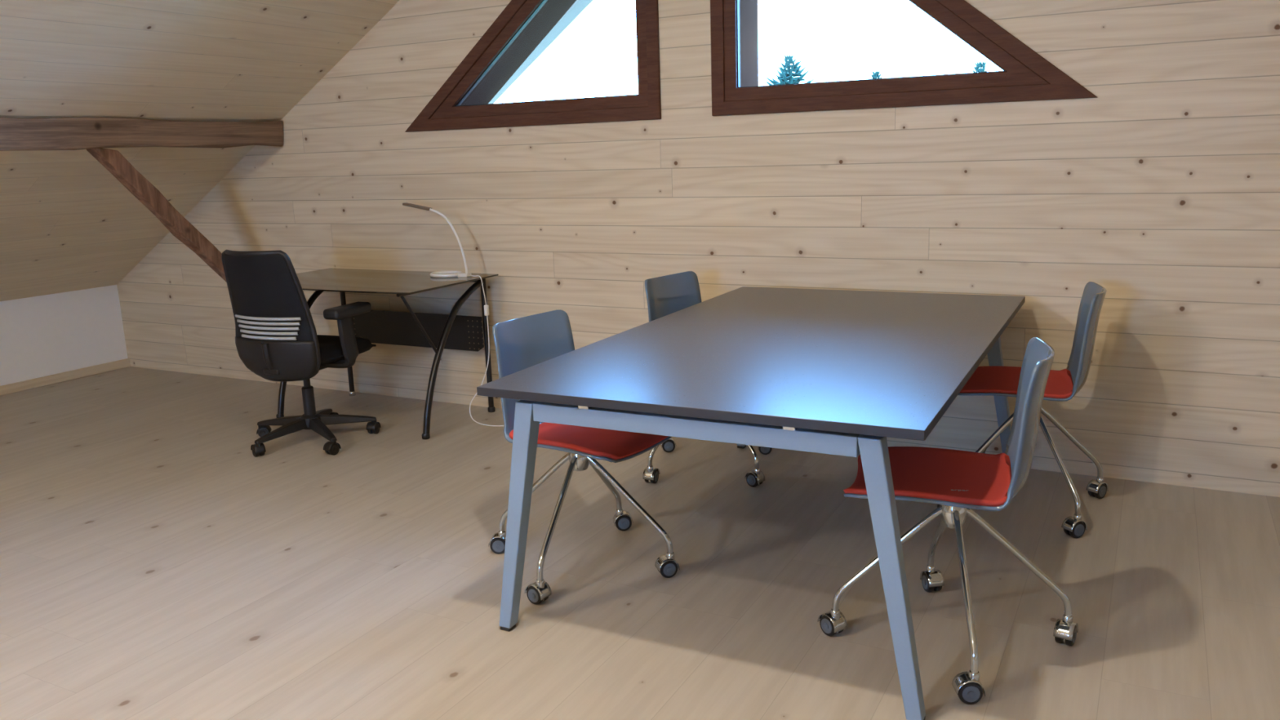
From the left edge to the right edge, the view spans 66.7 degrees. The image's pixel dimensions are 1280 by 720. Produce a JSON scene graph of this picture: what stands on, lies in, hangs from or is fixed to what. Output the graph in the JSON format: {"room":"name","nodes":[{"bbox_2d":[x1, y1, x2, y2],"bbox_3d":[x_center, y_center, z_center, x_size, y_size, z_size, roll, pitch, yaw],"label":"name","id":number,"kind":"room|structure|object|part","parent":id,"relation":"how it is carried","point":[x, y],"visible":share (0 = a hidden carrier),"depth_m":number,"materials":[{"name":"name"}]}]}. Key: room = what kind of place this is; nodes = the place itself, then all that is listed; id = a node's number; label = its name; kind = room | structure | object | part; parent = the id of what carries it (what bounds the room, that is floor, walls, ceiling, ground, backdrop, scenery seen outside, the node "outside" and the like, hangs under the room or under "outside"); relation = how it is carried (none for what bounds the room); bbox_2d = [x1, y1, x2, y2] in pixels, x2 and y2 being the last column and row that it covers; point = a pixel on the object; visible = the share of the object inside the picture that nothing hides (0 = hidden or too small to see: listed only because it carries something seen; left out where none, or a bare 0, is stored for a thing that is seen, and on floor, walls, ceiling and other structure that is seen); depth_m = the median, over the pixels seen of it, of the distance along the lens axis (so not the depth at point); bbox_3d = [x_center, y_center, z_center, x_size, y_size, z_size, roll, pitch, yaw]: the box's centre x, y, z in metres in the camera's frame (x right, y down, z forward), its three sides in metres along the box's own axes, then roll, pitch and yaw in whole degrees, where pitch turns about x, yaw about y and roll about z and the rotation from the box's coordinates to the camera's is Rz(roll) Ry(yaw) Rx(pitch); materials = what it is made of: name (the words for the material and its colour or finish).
{"room":"home office","nodes":[
{"label":"home office","id":0,"kind":"room"},
{"bbox_2d":[0,284,128,386],"bbox_3d":[-5.349,0.499,3.582,0.100,0.580,7.380,5,14,28],"label":"wall","id":1,"kind":"structure","parent":0,"point":[46,335],"depth_m":6.35,"materials":[{"name":"white paint"}]},
{"bbox_2d":[0,358,130,395],"bbox_3d":[-5.289,0.758,3.610,0.018,0.058,7.380,5,14,28],"label":"baseboard","id":2,"kind":"structure","parent":1,"relation":"attached to","point":[104,367],"depth_m":6.37,"materials":[{"name":"brown wood"}]},
{"bbox_2d":[0,0,399,301],"bbox_3d":[-1.477,-0.772,1.288,8.890,2.742,7.750,5,14,28],"label":"ceiling","id":3,"kind":"structure","parent":0,"point":[67,224],"depth_m":4.91,"materials":[{"name":"brown wood"}]},
{"bbox_2d":[0,117,283,151],"bbox_3d":[-3.857,-0.583,2.523,0.160,0.152,7.370,5,14,28],"label":"roof beam","id":4,"kind":"structure","parent":3,"relation":"attached to","point":[67,133],"depth_m":4.82,"materials":[{"name":"brown wood"}]},
{"bbox_2d":[0,366,1279,719],"bbox_3d":[-1.453,1.138,1.621,8.890,0.100,7.980,5,14,28],"label":"floor","id":5,"kind":"structure","parent":0,"point":[153,566],"depth_m":3.11,"materials":[{"name":"brown wood"}]},
{"bbox_2d":[221,249,381,457],"bbox_3d":[-1.647,-0.075,4.734,0.653,0.974,0.641,4,13,25],"label":"office chair","id":6,"kind":"object","parent":5,"relation":"on","point":[277,339],"visible":1,"depth_m":4.51,"materials":[{"name":"black plastic"}]},
{"bbox_2d":[250,442,266,455],"bbox_3d":[-1.809,0.415,4.602,0.048,0.065,0.065,-12,16,-39],"label":"hood","id":7,"kind":"object","parent":6,"relation":"attached to","point":[258,448],"depth_m":4.58,"materials":[{"name":"black plastic"}]},
{"bbox_2d":[256,425,271,434],"bbox_3d":[-1.905,0.350,4.922,0.065,0.065,0.048,-5,12,-12],"label":"hood","id":8,"kind":"object","parent":6,"relation":"attached to","point":[263,429],"depth_m":4.90,"materials":[{"name":"black plastic"}]},
{"bbox_3d":[-1.744,-0.267,4.474,0.481,0.466,0.147,3,13,23],"label":"panel","id":9,"kind":"part","parent":6,"relation":"part of","materials":[{"name":"black"}]},
{"bbox_3d":[-1.737,-0.200,4.501,0.499,0.626,0.186,3,13,23],"label":"frame","id":10,"kind":"part","parent":6,"relation":"part of","materials":[{"name":"black plastic"}]},
{"bbox_3d":[-1.797,0.302,4.872,0.277,0.060,0.058,2,13,17],"label":"arm","id":11,"kind":"part","parent":6,"relation":"part of","materials":[{"name":"black plastic"}]},
{"bbox_3d":[-1.730,0.341,4.683,0.058,0.060,0.277,7,15,34],"label":"arm","id":12,"kind":"part","parent":6,"relation":"part of","materials":[{"name":"black plastic"}]},
{"bbox_3d":[-1.527,0.334,4.685,0.058,0.060,0.277,-11,15,-36],"label":"arm","id":13,"kind":"part","parent":6,"relation":"part of","materials":[{"name":"black plastic"}]},
{"bbox_3d":[-1.635,0.271,4.991,0.058,0.060,0.277,-2,12,-1],"label":"arm","id":14,"kind":"part","parent":6,"relation":"part of","materials":[{"name":"black plastic"}]},
{"bbox_2d":[323,440,341,451],"bbox_3d":[-1.455,0.407,4.588,0.048,0.065,0.065,6,14,32],"label":"hood","id":15,"kind":"object","parent":6,"relation":"attached to","point":[332,446],"depth_m":4.57,"materials":[{"name":"black plastic"}]},
{"bbox_3d":[-1.457,-0.094,4.659,0.207,0.281,0.116,3,13,23],"label":"armrest","id":16,"kind":"part","parent":6,"relation":"part of","materials":[{"name":"black plastic"}]},
{"bbox_3d":[-1.614,-0.057,4.814,0.490,0.080,0.450,3,13,23],"label":"seat","id":17,"kind":"part","parent":6,"relation":"part of","materials":[{"name":"black fabric"}]},
{"bbox_3d":[-1.468,0.290,4.876,0.277,0.060,0.058,-6,13,-18],"label":"arm","id":18,"kind":"part","parent":6,"relation":"part of","materials":[{"name":"black plastic"}]},
{"bbox_2d":[366,421,381,432],"bbox_3d":[-1.349,0.333,4.915,0.048,0.065,0.065,0,12,11],"label":"hood","id":19,"kind":"object","parent":6,"relation":"attached to","point":[373,426],"depth_m":4.90,"materials":[{"name":"black plastic"}]},
{"bbox_2d":[275,267,498,439],"bbox_3d":[-1.424,-0.053,5.130,1.196,0.750,0.730,5,14,28],"label":"glass desk","id":20,"kind":"object","parent":5,"relation":"on","point":[451,331],"visible":0.88,"depth_m":5.21,"materials":[{"name":"black"}]},
{"bbox_3d":[-1.841,-0.094,5.419,0.032,0.719,0.547,5,14,28],"label":"curved leg","id":21,"kind":"part","parent":20,"relation":"part of","materials":[{"name":"black metal"}]},
{"bbox_3d":[-1.710,-0.155,5.661,0.028,0.721,0.029,5,14,28],"label":"leg","id":22,"kind":"part","parent":20,"relation":"part of","materials":[{"name":"black metal"}]},
{"bbox_3d":[-1.438,-0.415,5.050,1.196,0.008,0.725,5,14,28],"label":"glass","id":23,"kind":"part","parent":20,"relation":"part of","materials":[{"name":"black"}]},
{"bbox_3d":[-1.276,-0.171,5.395,1.000,0.190,0.006,5,14,28],"label":"modesty panel","id":24,"kind":"part","parent":20,"relation":"part of","materials":[{"name":"black metal"}]},
{"bbox_3d":[-0.982,-0.370,4.837,0.019,0.018,0.655,5,14,28],"label":"rail","id":25,"kind":"part","parent":20,"relation":"part of","materials":[{"name":"black metal"}]},
{"bbox_2d":[402,202,503,426],"bbox_3d":[-0.777,-0.236,4.983,1.035,1.130,0.220,3,13,24],"label":"desk lamp","id":26,"kind":"object","parent":20,"relation":"on","point":[440,273],"visible":0.94,"depth_m":5.01,"materials":[{"name":"white plastic"}]},
{"bbox_3d":[-0.996,-0.617,5.039,0.227,0.342,0.013,5,14,28],"label":"lamp stem","id":27,"kind":"part","parent":26,"relation":"part of","materials":[{"name":"white plastic"}]},
{"bbox_2d":[484,304,488,315],"bbox_3d":[-0.784,-0.254,4.967,0.018,0.055,0.022,5,14,28],"label":"switch","id":28,"kind":"object","parent":26,"relation":"attached to","point":[486,307],"depth_m":4.96,"materials":[{"name":"white plastic"}]},
{"bbox_3d":[-0.949,-0.023,4.952,0.032,0.719,0.547,5,14,28],"label":"curved leg","id":29,"kind":"part","parent":20,"relation":"part of","materials":[{"name":"black metal"}]},
{"bbox_3d":[-0.817,-0.084,5.194,0.028,0.721,0.029,5,14,28],"label":"leg","id":30,"kind":"part","parent":20,"relation":"part of","materials":[{"name":"black metal"}]},
{"bbox_2d":[488,309,679,604],"bbox_3d":[-0.182,0.284,3.178,0.558,0.832,0.588,-7,13,-23],"label":"chair","id":31,"kind":"object","parent":5,"relation":"on","point":[522,343],"visible":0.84,"depth_m":3.15,"materials":[{"name":"grey plastic"}]},
{"bbox_2d":[488,529,506,546],"bbox_3d":[-0.492,0.628,3.392,0.069,0.068,0.048,-1,12,2],"label":"hood","id":32,"kind":"object","parent":31,"relation":"attached to","point":[498,540],"depth_m":3.37,"materials":[{"name":"silver metal"}]},
{"bbox_3d":[-0.350,0.455,3.299,0.311,0.334,0.019,3,13,22],"label":"leg","id":33,"kind":"part","parent":31,"relation":"part of","materials":[{"name":"silver metal"}]},
{"bbox_2d":[524,578,551,600],"bbox_3d":[-0.316,0.706,3.001,0.069,0.068,0.048,7,15,36],"label":"hood","id":34,"kind":"object","parent":31,"relation":"attached to","point":[540,590],"depth_m":2.98,"materials":[{"name":"silver metal"}]},
{"bbox_3d":[-0.258,0.497,3.087,0.019,0.334,0.311,3,13,22],"label":"leg","id":35,"kind":"part","parent":31,"relation":"part of","materials":[{"name":"silver metal"}]},
{"bbox_3d":[-0.134,0.428,3.387,0.019,0.334,0.311,3,13,22],"label":"leg","id":36,"kind":"part","parent":31,"relation":"part of","materials":[{"name":"silver metal"}]},
{"bbox_2d":[613,508,633,524],"bbox_3d":[-0.062,0.578,3.560,0.069,0.068,0.048,-4,12,-8],"label":"hood","id":37,"kind":"object","parent":31,"relation":"attached to","point":[621,517],"depth_m":3.54,"materials":[{"name":"silver metal"}]},
{"bbox_3d":[-0.042,0.471,3.176,0.311,0.334,0.019,3,13,22],"label":"leg","id":38,"kind":"part","parent":31,"relation":"part of","materials":[{"name":"silver metal"}]},
{"bbox_2d":[654,552,679,571],"bbox_3d":[0.088,0.659,3.157,0.069,0.068,0.048,-6,13,-17],"label":"hood","id":39,"kind":"object","parent":31,"relation":"attached to","point":[665,562],"depth_m":3.14,"materials":[{"name":"silver metal"}]},
{"bbox_2d":[642,271,772,487],"bbox_3d":[0.316,0.066,4.112,0.573,0.832,0.538,0,12,11],"label":"chair","id":40,"kind":"object","parent":5,"relation":"on","point":[667,295],"visible":0.38,"depth_m":4.18,"materials":[{"name":"grey plastic"}]},
{"bbox_2d":[642,465,660,481],"bbox_3d":[0.048,0.469,4.048,0.048,0.068,0.069,4,13,25],"label":"hood","id":41,"kind":"object","parent":40,"relation":"attached to","point":[651,473],"depth_m":4.03,"materials":[{"name":"silver metal"}]},
{"bbox_3d":[0.156,0.270,4.080,0.311,0.334,0.019,-10,15,-34],"label":"leg","id":42,"kind":"part","parent":40,"relation":"part of","materials":[{"name":"silver metal"}]},
{"bbox_2d":[660,437,676,448],"bbox_3d":[0.130,0.377,4.463,0.069,0.068,0.048,-3,12,-5],"label":"hood","id":43,"kind":"object","parent":40,"relation":"attached to","point":[669,443],"depth_m":4.44,"materials":[{"name":"silver metal"}]},
{"bbox_3d":[0.387,0.271,4.040,0.019,0.334,0.311,-10,15,-34],"label":"leg","id":44,"kind":"part","parent":40,"relation":"part of","materials":[{"name":"silver metal"}]},
{"bbox_2d":[744,467,764,484],"bbox_3d":[0.468,0.472,3.969,0.069,0.068,0.048,10,17,44],"label":"hood","id":45,"kind":"object","parent":40,"relation":"attached to","point":[756,477],"depth_m":3.95,"materials":[{"name":"silver metal"}]},
{"bbox_2d":[476,286,1025,719],"bbox_3d":[0.554,0.273,3.331,1.210,0.741,2.010,4,14,27],"label":"meeting table","id":46,"kind":"object","parent":5,"relation":"on","point":[837,372],"visible":0.86,"depth_m":2.69,"materials":[{"name":"laminate"}]},
{"bbox_3d":[-0.340,0.449,2.748,0.164,0.700,0.052,4,14,27],"label":"leg","id":47,"kind":"part","parent":46,"relation":"part of","materials":[{"name":"grey metal"}]},
{"bbox_3d":[0.115,0.165,2.445,0.882,0.050,0.050,4,14,27],"label":"rail","id":48,"kind":"part","parent":46,"relation":"part of","materials":[{"name":"metal"}]},
{"bbox_3d":[0.517,0.066,4.393,0.164,0.700,0.052,4,14,27],"label":"leg","id":49,"kind":"part","parent":46,"relation":"part of","materials":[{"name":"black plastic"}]},
{"bbox_3d":[0.592,0.519,2.278,0.164,0.700,0.052,4,14,27],"label":"leg","id":50,"kind":"part","parent":46,"relation":"part of","materials":[{"name":"grey metal"}]},
{"bbox_3d":[1.449,0.136,3.923,0.164,0.700,0.052,4,14,27],"label":"leg","id":51,"kind":"part","parent":46,"relation":"part of","materials":[{"name":"grey metal"}]},
{"bbox_2d":[817,337,1078,704],"bbox_3d":[0.809,0.368,2.633,0.546,0.832,0.577,-11,15,-36],"label":"chair","id":52,"kind":"object","parent":5,"relation":"on","point":[961,482],"visible":0.98,"depth_m":2.61,"materials":[{"name":"grey plastic"}]},
{"bbox_2d":[817,608,847,633],"bbox_3d":[0.543,0.732,2.747,0.048,0.068,0.069,-10,14,-32],"label":"hood","id":53,"kind":"object","parent":52,"relation":"attached to","point":[833,621],"depth_m":2.73,"materials":[{"name":"silver metal"}]},
{"bbox_3d":[0.689,0.553,2.680,0.311,0.334,0.019,0,12,7],"label":"leg","id":54,"kind":"part","parent":52,"relation":"part of","materials":[{"name":"silver metal"}]},
{"bbox_2d":[920,564,944,586],"bbox_3d":[0.898,0.668,2.989,0.048,0.068,0.069,-4,12,-8],"label":"hood","id":55,"kind":"object","parent":52,"relation":"attached to","point":[931,577],"depth_m":2.97,"materials":[{"name":"silver metal"}]},
{"bbox_3d":[0.873,0.516,2.820,0.019,0.334,0.311,0,12,7],"label":"leg","id":56,"kind":"part","parent":52,"relation":"part of","materials":[{"name":"silver metal"}]},
{"bbox_3d":[0.834,0.587,2.498,0.019,0.334,0.311,0,12,7],"label":"leg","id":57,"kind":"part","parent":52,"relation":"part of","materials":[{"name":"silver metal"}]},
{"bbox_2d":[951,669,986,696],"bbox_3d":[0.810,0.799,2.396,0.069,0.068,0.048,-1,12,2],"label":"hood","id":58,"kind":"object","parent":52,"relation":"attached to","point":[964,683],"depth_m":2.38,"materials":[{"name":"silver metal"}]},
{"bbox_3d":[1.018,0.551,2.639,0.311,0.334,0.019,0,12,7],"label":"leg","id":59,"kind":"part","parent":52,"relation":"part of","materials":[{"name":"silver metal"}]},
{"bbox_2d":[1053,613,1078,641],"bbox_3d":[1.162,0.732,2.650,0.048,0.068,0.069,7,15,36],"label":"hood","id":60,"kind":"object","parent":52,"relation":"attached to","point":[1064,629],"depth_m":2.64,"materials":[{"name":"silver metal"}]},
{"bbox_2d":[935,281,1108,537],"bbox_3d":[1.421,0.139,3.599,0.568,0.832,0.525,7,15,35],"label":"chair","id":61,"kind":"object","parent":5,"relation":"on","point":[1062,385],"visible":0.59,"depth_m":3.55,"materials":[{"name":"grey plastic"}]},
{"bbox_3d":[1.416,0.290,3.787,0.019,0.334,0.311,-4,12,-11],"label":"leg","id":62,"kind":"part","parent":61,"relation":"part of","materials":[{"name":"silver metal"}]},
{"bbox_3d":[1.285,0.336,3.597,0.311,0.334,0.019,-4,12,-11],"label":"leg","id":63,"kind":"part","parent":61,"relation":"part of","materials":[{"name":"silver metal"}]},
{"bbox_3d":[1.480,0.357,3.468,0.019,0.334,0.311,-4,12,-11],"label":"leg","id":64,"kind":"part","parent":61,"relation":"part of","materials":[{"name":"silver metal"}]},
{"bbox_3d":[1.611,0.312,3.658,0.311,0.334,0.019,-4,12,-11],"label":"leg","id":65,"kind":"part","parent":61,"relation":"part of","materials":[{"name":"silver metal"}]},
{"bbox_2d":[1061,513,1087,532],"bbox_3d":[1.503,0.568,3.362,0.069,0.068,0.048,-6,13,-20],"label":"hood","id":66,"kind":"object","parent":61,"relation":"attached to","point":[1070,524],"depth_m":3.35,"materials":[{"name":"silver metal"}]},
{"bbox_2d":[1085,476,1108,493],"bbox_3d":[1.750,0.483,3.717,0.069,0.068,0.048,-9,14,-30],"label":"hood","id":67,"kind":"object","parent":61,"relation":"attached to","point":[1098,486],"depth_m":3.71,"materials":[{"name":"silver metal"}]},
{"bbox_2d":[116,0,1279,497],"bbox_3d":[0.278,-1.227,4.573,8.690,3.168,0.270,5,14,28],"label":"wall","id":68,"kind":"structure","parent":0,"point":[1159,190],"depth_m":4.18,"materials":[{"name":"brown wood"}]},
{"bbox_2d":[86,147,226,282],"bbox_3d":[-2.378,-0.569,5.338,0.090,1.188,1.169,5,14,28],"label":"brace","id":69,"kind":"object","parent":68,"relation":"attached to","point":[112,160],"visible":0.59,"depth_m":5.03,"materials":[{"name":"brown wood"}]},
{"bbox_2d":[404,0,661,132],"bbox_3d":[-0.539,-1.812,4.875,1.539,1.246,0.296,5,14,28],"label":"window","id":70,"kind":"structure","parent":68,"relation":"in","point":[462,101],"depth_m":4.87,"materials":[{"name":"brown wood"}]},
{"bbox_2d":[710,0,1097,115],"bbox_3d":[1.074,-1.690,4.030,1.585,1.256,0.296,5,14,28],"label":"window","id":71,"kind":"structure","parent":68,"relation":"in","point":[1026,75],"depth_m":4.00,"materials":[{"name":"brown wood"}]},
{"label":"outside","id":72,"kind":"structure","parent":0,"visible":0},
{"bbox_3d":[14.467,-1.688,38.208,160.000,0.200,70.000,5,14,28],"label":"ground","id":73,"kind":"structure","parent":72,"visible":0},
{"bbox_2d":[765,54,813,84],"bbox_3d":[3.955,-3.471,26.112,3.698,9.059,3.700,5,14,28],"label":"fir tree","id":74,"kind":"object","parent":73,"relation":"on","point":[786,76],"visible":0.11,"depth_m":25.03,"materials":[{"name":"green plant"}]},
{"bbox_2d":[870,70,881,79],"bbox_3d":[7.593,-4.820,31.956,3.504,8.999,3.714,5,14,28],"label":"fir tree","id":75,"kind":"object","parent":73,"relation":"on","point":[876,74],"visible":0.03,"depth_m":30.89,"materials":[{"name":"green plant"}]},
{"bbox_2d":[973,60,986,72],"bbox_3d":[8.524,-3.123,24.781,3.689,8.638,3.658,5,14,28],"label":"fir tree","id":76,"kind":"object","parent":73,"relation":"on","point":[980,67],"visible":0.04,"depth_m":23.89,"materials":[{"name":"green plant"}]},
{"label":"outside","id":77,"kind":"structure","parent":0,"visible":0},
{"bbox_2d":[488,0,593,103],"bbox_3d":[-1.323,-1.407,6.077,4.244,3.396,0.120,5,14,28],"label":"trim","id":78,"kind":"structure","parent":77,"point":[579,6],"depth_m":5.55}
]}

